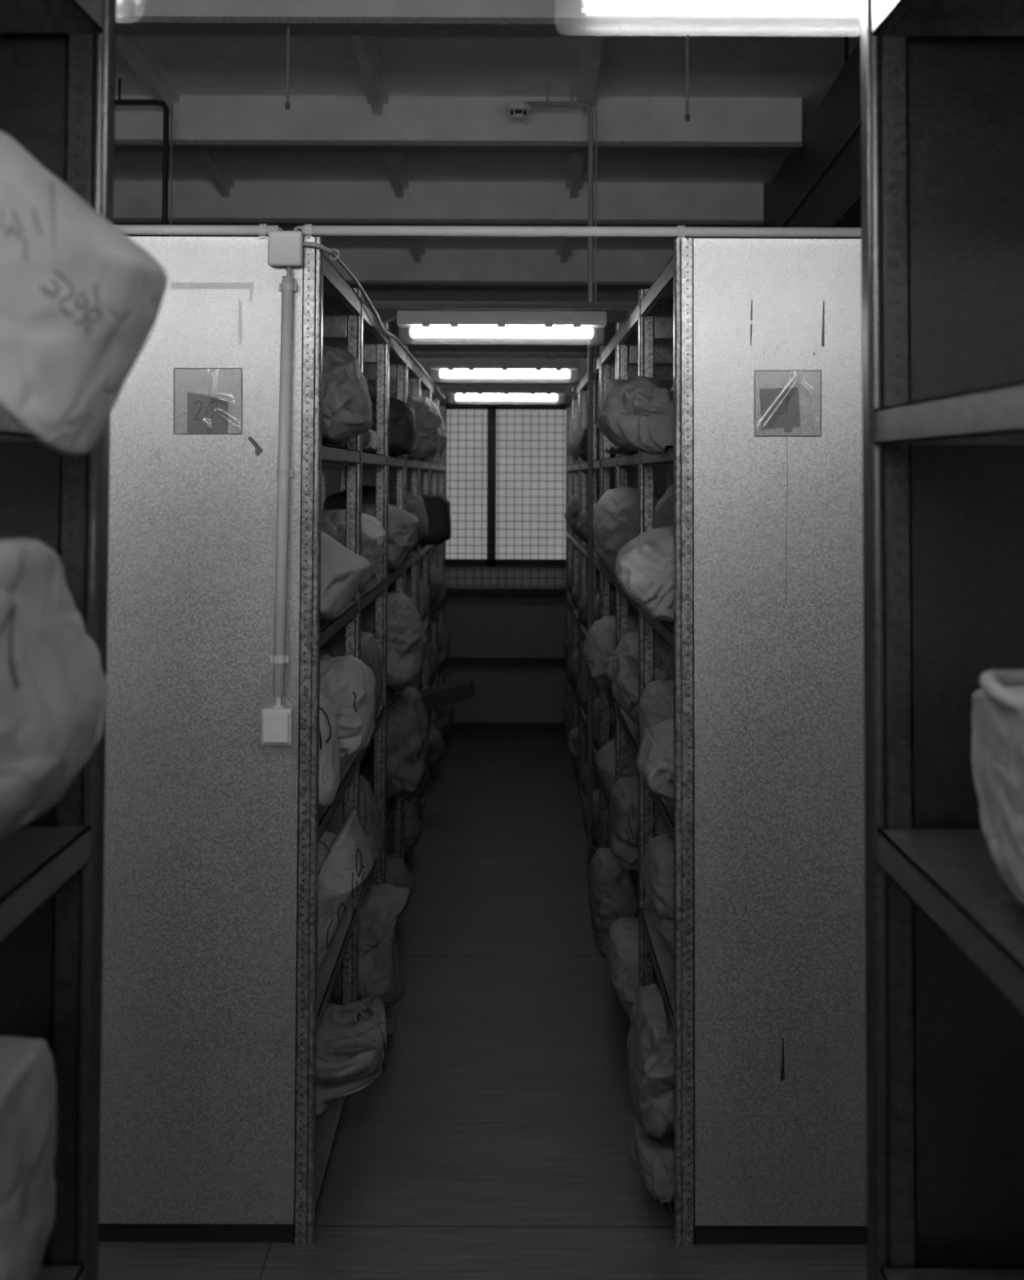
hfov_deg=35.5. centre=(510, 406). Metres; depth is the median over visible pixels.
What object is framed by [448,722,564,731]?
baseboard
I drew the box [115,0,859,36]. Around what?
ceiling beam
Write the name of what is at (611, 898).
sack
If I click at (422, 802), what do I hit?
shelf
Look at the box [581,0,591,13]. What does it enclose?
socket
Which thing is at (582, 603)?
sack
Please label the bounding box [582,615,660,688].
sack
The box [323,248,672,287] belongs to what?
ceiling beam
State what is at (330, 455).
shelf
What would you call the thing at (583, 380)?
shelf
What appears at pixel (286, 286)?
conduit
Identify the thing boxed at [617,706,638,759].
shelf
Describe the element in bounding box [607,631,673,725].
sack
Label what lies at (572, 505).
sack
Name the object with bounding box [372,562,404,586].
shelf
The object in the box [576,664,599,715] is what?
sack
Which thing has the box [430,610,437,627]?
shelf
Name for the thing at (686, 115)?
hanging rod
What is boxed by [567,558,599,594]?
sack
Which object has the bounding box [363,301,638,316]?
bar
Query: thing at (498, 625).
wall
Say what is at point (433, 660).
sack
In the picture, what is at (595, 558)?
shelf
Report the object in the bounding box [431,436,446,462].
sack
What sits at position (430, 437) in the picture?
sack
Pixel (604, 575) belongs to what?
shelf
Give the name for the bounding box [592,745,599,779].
shelf
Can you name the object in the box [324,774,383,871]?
sack
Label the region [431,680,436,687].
shelf
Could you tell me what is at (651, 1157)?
sack
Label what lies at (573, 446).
sack
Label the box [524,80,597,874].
pipe
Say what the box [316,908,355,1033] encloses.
shelf
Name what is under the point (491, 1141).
floor
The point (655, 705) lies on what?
sack
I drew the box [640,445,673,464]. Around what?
shelf
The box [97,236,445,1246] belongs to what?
storage rack
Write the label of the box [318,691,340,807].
sack
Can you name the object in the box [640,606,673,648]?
shelf
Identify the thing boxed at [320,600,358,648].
shelf
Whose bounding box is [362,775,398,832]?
shelf
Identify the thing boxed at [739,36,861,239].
wall
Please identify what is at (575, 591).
sack
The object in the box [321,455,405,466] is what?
shelf
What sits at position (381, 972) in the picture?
sack
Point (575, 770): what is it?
shelf
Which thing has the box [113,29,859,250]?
ceiling
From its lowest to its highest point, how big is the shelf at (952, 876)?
0.036 m
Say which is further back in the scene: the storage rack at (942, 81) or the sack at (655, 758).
the sack at (655, 758)
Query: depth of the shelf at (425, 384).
8.18 m
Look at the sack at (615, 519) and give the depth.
4.92 m
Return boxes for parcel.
[418,675,475,711]
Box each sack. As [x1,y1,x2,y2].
[0,130,167,454]
[0,538,107,839]
[0,1035,56,1279]
[315,992,386,1116]
[317,809,373,973]
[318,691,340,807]
[320,509,386,591]
[320,530,370,619]
[320,631,382,721]
[320,653,375,770]
[321,346,372,444]
[322,484,428,551]
[323,429,377,452]
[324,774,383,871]
[327,884,408,1009]
[333,587,412,635]
[360,592,426,688]
[361,503,418,569]
[363,686,429,757]
[368,852,413,917]
[369,397,416,456]
[370,691,431,798]
[385,1004,396,1035]
[386,800,422,854]
[387,571,429,621]
[391,395,446,458]
[404,772,427,801]
[406,560,446,613]
[418,642,438,690]
[420,451,437,461]
[429,702,455,737]
[429,725,444,769]
[430,562,446,586]
[430,622,450,669]
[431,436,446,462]
[564,495,571,524]
[565,487,614,535]
[566,440,571,457]
[566,649,577,690]
[566,725,586,768]
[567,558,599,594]
[568,424,599,461]
[571,571,613,608]
[575,510,587,543]
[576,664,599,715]
[577,428,615,462]
[577,586,613,629]
[578,762,599,798]
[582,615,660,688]
[582,788,610,849]
[586,848,638,961]
[592,486,660,586]
[592,503,596,548]
[592,586,638,624]
[592,696,615,751]
[595,736,638,797]
[596,375,673,454]
[604,440,638,453]
[605,917,660,1019]
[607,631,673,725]
[608,774,667,870]
[614,525,673,622]
[626,983,673,1137]
[628,1115,673,1204]
[635,718,673,809]
[638,679,673,739]
[642,831,673,959]
[653,482,673,528]
[971,669,1023,903]
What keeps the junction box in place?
attached to the storage rack at (215, 997)
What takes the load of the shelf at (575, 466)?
attached to the storage rack at (762, 989)
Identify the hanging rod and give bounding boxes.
[284,26,289,109]
[684,28,689,121]
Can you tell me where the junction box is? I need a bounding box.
[267,226,302,266]
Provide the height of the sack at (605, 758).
0.234 m
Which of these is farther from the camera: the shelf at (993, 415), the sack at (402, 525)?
the sack at (402, 525)
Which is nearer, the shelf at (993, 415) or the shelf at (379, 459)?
the shelf at (993, 415)
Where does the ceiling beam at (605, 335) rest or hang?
attached to the ceiling
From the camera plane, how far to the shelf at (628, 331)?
5.43 m
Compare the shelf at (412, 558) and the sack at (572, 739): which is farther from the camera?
the sack at (572, 739)
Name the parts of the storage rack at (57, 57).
panel, post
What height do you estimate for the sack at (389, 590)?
0.302 m
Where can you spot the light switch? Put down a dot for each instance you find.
(277, 720)
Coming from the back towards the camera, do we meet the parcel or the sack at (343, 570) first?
the parcel
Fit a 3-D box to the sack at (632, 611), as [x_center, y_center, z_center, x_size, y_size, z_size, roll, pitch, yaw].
[0.559,0.946,7.073,0.438,0.305,0.446,0,-3,0]
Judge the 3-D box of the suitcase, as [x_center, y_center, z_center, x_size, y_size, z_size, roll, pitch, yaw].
[-0.427,0.583,8.246,0.247,0.256,0.451,0,-3,0]
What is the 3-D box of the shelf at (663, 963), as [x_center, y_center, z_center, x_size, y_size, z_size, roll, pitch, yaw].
[0.662,1.412,4.021,0.592,0.036,0.942,0,-2,0]
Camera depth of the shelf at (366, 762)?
6.68 m
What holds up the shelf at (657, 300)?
attached to the storage rack at (762, 989)
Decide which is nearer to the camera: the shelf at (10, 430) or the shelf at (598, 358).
the shelf at (10, 430)
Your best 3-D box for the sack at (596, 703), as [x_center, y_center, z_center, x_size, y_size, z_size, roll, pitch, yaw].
[0.556,1.384,6.994,0.445,0.274,0.596,0,-3,0]
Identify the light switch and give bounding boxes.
[261,696,293,745]
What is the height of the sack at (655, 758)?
0.225 m
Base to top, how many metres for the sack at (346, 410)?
0.243 m
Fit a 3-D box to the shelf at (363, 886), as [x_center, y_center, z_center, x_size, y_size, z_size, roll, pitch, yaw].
[-0.730,1.450,5.011,0.592,0.036,0.960,0,-2,0]
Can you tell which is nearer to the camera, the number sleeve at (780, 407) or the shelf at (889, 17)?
the shelf at (889, 17)
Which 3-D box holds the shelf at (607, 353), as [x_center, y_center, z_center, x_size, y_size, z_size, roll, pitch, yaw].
[0.668,-0.213,6.085,0.592,0.048,0.960,0,-2,0]
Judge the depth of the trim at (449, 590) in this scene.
10.52 m
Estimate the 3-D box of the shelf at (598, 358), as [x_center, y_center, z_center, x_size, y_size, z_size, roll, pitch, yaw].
[0.668,-0.170,7.084,0.592,0.048,0.960,0,-2,0]
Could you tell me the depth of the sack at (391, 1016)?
4.81 m
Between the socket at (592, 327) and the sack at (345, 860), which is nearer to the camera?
the sack at (345, 860)
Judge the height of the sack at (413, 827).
0.243 m
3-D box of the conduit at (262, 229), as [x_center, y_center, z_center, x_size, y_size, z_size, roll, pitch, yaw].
[-0.781,-0.393,3.603,0.516,0.036,0.030,0,-3,0]
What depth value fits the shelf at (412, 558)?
7.18 m
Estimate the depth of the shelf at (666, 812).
3.81 m
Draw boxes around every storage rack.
[0,0,115,1279]
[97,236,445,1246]
[564,238,866,1247]
[859,0,1023,1279]
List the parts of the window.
pane, pane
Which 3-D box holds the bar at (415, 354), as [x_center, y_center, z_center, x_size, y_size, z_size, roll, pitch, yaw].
[-0.028,-0.219,7.076,1.292,0.042,0.024,0,-3,0]
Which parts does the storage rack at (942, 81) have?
post, panel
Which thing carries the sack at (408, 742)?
on the storage rack at (215, 997)
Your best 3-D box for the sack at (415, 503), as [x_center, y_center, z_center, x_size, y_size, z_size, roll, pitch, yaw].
[-0.600,0.503,7.030,0.486,0.311,0.617,0,-3,0]
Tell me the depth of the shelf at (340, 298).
4.31 m
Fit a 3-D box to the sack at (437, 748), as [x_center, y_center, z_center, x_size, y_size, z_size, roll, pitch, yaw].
[-0.606,1.908,8.995,0.481,0.254,0.553,0,-3,0]
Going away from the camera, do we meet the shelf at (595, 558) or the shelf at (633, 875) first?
the shelf at (633, 875)
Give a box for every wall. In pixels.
[325,357,673,722]
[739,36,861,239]
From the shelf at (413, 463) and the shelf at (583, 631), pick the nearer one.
the shelf at (413, 463)
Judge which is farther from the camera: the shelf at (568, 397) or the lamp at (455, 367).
the shelf at (568, 397)
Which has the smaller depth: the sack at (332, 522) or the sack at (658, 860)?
the sack at (658, 860)
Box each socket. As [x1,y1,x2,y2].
[408,325,413,336]
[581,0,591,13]
[590,325,594,337]
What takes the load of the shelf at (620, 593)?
attached to the storage rack at (762, 989)
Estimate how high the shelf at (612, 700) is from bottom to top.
0.036 m
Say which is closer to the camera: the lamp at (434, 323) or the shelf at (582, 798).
the lamp at (434, 323)
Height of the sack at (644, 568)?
0.236 m
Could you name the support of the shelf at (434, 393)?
attached to the storage rack at (215, 997)
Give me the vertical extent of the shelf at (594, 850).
0.036 m
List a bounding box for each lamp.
[396,309,606,337]
[429,357,579,377]
[447,384,564,400]
[581,0,859,14]
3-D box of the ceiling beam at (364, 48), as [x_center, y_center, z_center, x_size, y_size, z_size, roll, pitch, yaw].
[-0.578,-1.951,1.917,0.090,1.498,17.660,0,-3,0]
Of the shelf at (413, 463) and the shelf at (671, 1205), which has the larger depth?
the shelf at (413, 463)
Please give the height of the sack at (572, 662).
0.261 m
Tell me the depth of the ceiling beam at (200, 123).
7.02 m
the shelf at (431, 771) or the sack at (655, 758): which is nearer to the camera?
the sack at (655, 758)
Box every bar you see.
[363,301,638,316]
[408,351,599,359]
[431,379,578,386]
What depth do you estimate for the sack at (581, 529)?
7.97 m
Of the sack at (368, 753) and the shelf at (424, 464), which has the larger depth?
the shelf at (424, 464)
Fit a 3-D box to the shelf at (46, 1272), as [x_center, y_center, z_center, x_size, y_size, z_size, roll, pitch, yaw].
[-0.722,0.856,1.130,0.592,0.036,0.942,0,-2,0]
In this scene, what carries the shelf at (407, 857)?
attached to the storage rack at (215, 997)
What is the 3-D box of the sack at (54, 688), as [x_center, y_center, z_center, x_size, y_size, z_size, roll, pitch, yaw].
[-0.463,0.223,1.175,0.291,0.260,0.378,0,-3,-6]
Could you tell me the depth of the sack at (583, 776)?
7.85 m
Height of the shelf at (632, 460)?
0.036 m
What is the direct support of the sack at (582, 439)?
on the storage rack at (762, 989)
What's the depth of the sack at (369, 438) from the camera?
4.89 m
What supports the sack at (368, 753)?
on the storage rack at (215, 997)
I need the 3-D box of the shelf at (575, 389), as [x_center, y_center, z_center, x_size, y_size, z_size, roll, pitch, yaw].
[0.668,-0.083,9.082,0.592,0.048,0.960,0,-2,0]
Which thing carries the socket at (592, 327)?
attached to the lamp at (434, 323)
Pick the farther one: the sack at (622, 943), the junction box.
the sack at (622, 943)
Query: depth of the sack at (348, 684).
4.04 m
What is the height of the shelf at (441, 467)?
0.036 m
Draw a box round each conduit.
[113,223,278,239]
[270,266,297,696]
[301,223,861,240]
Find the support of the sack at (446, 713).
on the storage rack at (215, 997)
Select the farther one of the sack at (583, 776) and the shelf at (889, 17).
the sack at (583, 776)
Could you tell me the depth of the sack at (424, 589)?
7.88 m
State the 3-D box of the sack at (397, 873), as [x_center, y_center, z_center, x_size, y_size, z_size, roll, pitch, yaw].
[-0.601,1.782,5.942,0.488,0.240,0.572,0,-3,0]
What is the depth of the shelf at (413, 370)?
7.22 m
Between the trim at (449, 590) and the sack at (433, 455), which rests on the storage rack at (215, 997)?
the sack at (433, 455)
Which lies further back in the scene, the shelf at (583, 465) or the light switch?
the shelf at (583, 465)
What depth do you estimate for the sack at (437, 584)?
8.86 m
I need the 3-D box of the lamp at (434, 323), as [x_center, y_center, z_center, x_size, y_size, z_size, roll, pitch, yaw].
[-0.028,-0.252,5.093,0.662,0.110,0.105,0,-3,0]
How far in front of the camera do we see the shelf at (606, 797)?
6.11 m
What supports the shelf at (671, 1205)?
attached to the storage rack at (762, 989)
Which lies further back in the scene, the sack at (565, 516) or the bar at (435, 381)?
the sack at (565, 516)
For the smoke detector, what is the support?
attached to the pipe at (533, 104)
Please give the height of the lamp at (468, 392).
0.110 m
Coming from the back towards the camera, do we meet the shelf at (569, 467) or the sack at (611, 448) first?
the shelf at (569, 467)
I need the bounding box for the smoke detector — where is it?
[505,102,530,120]
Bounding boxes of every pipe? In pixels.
[114,78,172,236]
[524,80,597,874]
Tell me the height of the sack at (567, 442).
0.226 m
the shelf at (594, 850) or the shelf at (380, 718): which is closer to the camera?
the shelf at (380, 718)
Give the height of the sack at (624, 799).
0.260 m
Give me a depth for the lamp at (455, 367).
7.04 m
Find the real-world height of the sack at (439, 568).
0.255 m
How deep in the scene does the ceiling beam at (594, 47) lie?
6.79 m
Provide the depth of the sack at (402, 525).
5.85 m
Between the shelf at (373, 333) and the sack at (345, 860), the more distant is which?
the shelf at (373, 333)
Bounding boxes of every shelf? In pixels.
[0,0,102,32]
[0,410,40,440]
[0,825,90,943]
[36,1264,84,1279]
[315,1094,350,1228]
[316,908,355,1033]
[318,755,356,841]
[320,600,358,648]
[321,444,359,463]
[321,451,386,466]
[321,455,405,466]
[321,458,418,468]
[321,461,430,469]
[322,254,360,315]
[322,302,386,343]
[345,464,444,471]
[358,830,383,912]
[359,756,371,775]
[360,577,385,610]
[360,705,384,762]
[362,335,405,364]
[362,462,438,470]
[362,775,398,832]
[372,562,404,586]
[386,687,398,711]
[395,354,419,378]
[404,847,413,869]
[406,551,418,569]
[418,786,427,821]
[419,544,429,557]
[421,371,430,390]
[422,624,428,635]
[429,766,435,786]
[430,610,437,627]
[431,383,438,399]
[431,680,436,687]
[438,666,444,681]
[439,394,444,406]
[566,393,571,406]
[566,464,587,471]
[566,530,571,540]
[566,596,571,613]
[572,383,578,399]
[572,463,673,471]
[572,536,578,548]
[572,608,577,627]
[572,687,577,706]
[572,762,577,786]
[578,705,586,737]
[578,786,585,809]
[579,371,597,391]
[579,462,673,470]
[579,542,587,558]
[579,625,586,642]
[592,355,610,379]
[592,459,673,469]
[592,551,599,570]
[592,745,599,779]
[592,845,596,856]
[600,333,672,364]
[600,456,673,468]
[600,563,615,587]
[600,784,609,813]
[604,688,615,711]
[617,302,672,345]
[617,452,673,466]
[617,586,638,611]
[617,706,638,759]
[625,869,638,913]
[640,257,672,315]
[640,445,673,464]
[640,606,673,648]
[640,909,673,1032]
[646,782,673,842]
[667,1201,673,1226]
[871,0,1023,35]
[874,381,1023,444]
[876,828,1023,1018]
[880,1267,1023,1279]
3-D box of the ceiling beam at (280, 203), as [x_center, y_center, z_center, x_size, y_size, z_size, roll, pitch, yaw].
[-0.630,-1.081,8.502,3.932,0.240,0.147,0,-3,0]
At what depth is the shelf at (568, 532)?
10.22 m
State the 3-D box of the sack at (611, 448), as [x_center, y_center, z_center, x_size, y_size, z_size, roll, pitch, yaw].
[0.426,0.113,5.006,0.258,0.071,0.408,0,-3,3]
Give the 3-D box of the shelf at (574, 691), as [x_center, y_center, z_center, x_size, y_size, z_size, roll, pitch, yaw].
[0.662,1.630,9.008,0.592,0.036,0.960,0,-2,0]
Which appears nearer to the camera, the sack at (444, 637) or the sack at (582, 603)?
the sack at (582, 603)
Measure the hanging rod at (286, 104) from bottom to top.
0.287 m
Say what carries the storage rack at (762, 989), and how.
on the floor
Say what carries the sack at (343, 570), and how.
on the storage rack at (215, 997)
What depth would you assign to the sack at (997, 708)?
1.26 m
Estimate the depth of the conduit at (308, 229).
3.59 m
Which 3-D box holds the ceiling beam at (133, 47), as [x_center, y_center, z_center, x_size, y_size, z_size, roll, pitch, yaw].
[-1.493,-1.955,1.917,0.090,1.498,17.660,0,-3,0]
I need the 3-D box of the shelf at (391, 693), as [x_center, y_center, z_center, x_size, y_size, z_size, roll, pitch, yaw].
[-0.728,1.069,6.029,0.592,0.036,0.960,0,-2,0]
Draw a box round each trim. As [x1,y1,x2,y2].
[444,657,564,666]
[446,587,565,594]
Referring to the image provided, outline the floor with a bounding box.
[97,731,867,1279]
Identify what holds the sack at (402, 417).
on the storage rack at (215, 997)
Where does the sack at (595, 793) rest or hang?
on the storage rack at (762, 989)
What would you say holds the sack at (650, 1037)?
on the sack at (651, 1157)
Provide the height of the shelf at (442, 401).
0.048 m
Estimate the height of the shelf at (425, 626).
0.036 m
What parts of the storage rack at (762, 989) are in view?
post, post, post, tie plate, tie plate, post, post, panel, post, tie plate, tie plate, post, tie plate, post, tie plate, post, post, panel, kick plate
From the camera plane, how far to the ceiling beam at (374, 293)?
10.67 m
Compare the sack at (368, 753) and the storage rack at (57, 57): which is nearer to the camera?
the storage rack at (57, 57)
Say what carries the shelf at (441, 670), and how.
attached to the storage rack at (215, 997)
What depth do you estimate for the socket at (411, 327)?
5.08 m
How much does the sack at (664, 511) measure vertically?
0.363 m
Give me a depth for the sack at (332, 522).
4.76 m
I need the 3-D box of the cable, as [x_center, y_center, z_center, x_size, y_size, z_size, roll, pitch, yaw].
[-0.385,-0.195,6.308,0.092,0.106,5.502,0,-3,1]
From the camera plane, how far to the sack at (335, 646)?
4.94 m
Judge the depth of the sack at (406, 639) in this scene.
5.81 m
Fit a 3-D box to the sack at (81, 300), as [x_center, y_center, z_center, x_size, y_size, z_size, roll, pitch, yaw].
[-0.412,-0.088,1.149,0.388,0.244,0.232,2,-3,-32]
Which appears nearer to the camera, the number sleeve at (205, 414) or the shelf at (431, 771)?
the number sleeve at (205, 414)
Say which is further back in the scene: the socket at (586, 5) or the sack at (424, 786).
the sack at (424, 786)
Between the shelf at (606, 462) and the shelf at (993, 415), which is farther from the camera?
the shelf at (606, 462)
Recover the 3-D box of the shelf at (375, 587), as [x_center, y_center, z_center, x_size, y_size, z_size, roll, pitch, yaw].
[-0.727,0.591,5.049,0.592,0.036,0.960,0,-2,0]
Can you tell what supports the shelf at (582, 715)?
attached to the storage rack at (762, 989)
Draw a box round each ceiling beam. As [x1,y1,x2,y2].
[112,181,764,226]
[114,95,802,153]
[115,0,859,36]
[115,34,267,236]
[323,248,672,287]
[348,35,424,262]
[351,286,648,323]
[389,322,615,351]
[555,35,608,263]
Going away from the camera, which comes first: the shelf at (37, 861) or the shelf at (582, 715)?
the shelf at (37, 861)
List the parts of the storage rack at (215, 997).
kick plate, panel, post, post, tie plate, post, tie plate, post, tie plate, post, tie plate, tie plate, panel, post, post, post, post, post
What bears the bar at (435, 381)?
on the storage rack at (215, 997)
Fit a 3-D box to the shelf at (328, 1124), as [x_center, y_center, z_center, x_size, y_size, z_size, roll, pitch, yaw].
[-0.731,1.837,4.003,0.592,0.036,0.942,0,-2,0]
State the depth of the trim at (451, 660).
10.55 m
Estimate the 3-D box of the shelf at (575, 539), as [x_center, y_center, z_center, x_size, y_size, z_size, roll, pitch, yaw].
[0.665,0.771,9.045,0.592,0.036,0.960,0,-2,0]
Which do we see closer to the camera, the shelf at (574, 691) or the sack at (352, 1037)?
the sack at (352, 1037)
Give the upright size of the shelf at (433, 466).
0.036 m
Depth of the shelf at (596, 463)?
7.02 m
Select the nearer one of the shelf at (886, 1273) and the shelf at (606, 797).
the shelf at (886, 1273)
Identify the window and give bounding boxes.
[444,402,565,587]
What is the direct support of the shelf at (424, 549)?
attached to the storage rack at (215, 997)
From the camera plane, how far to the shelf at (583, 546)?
8.19 m
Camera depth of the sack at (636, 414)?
3.79 m
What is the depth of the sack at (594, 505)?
6.97 m
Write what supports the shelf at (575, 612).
attached to the storage rack at (762, 989)
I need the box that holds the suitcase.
[419,494,450,545]
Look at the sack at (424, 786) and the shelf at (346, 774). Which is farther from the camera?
the sack at (424, 786)
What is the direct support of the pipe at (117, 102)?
attached to the ceiling
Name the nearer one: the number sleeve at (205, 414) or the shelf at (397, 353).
the number sleeve at (205, 414)
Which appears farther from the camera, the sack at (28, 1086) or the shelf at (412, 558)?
the shelf at (412, 558)
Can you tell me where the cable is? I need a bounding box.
[302,241,447,399]
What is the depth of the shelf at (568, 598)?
10.19 m
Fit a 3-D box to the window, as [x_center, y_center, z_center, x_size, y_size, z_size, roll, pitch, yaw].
[-0.027,0.591,10.646,0.894,1.222,0.117,0,-3,0]
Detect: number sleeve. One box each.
[173,368,241,434]
[754,369,821,436]
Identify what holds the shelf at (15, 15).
attached to the storage rack at (57, 57)

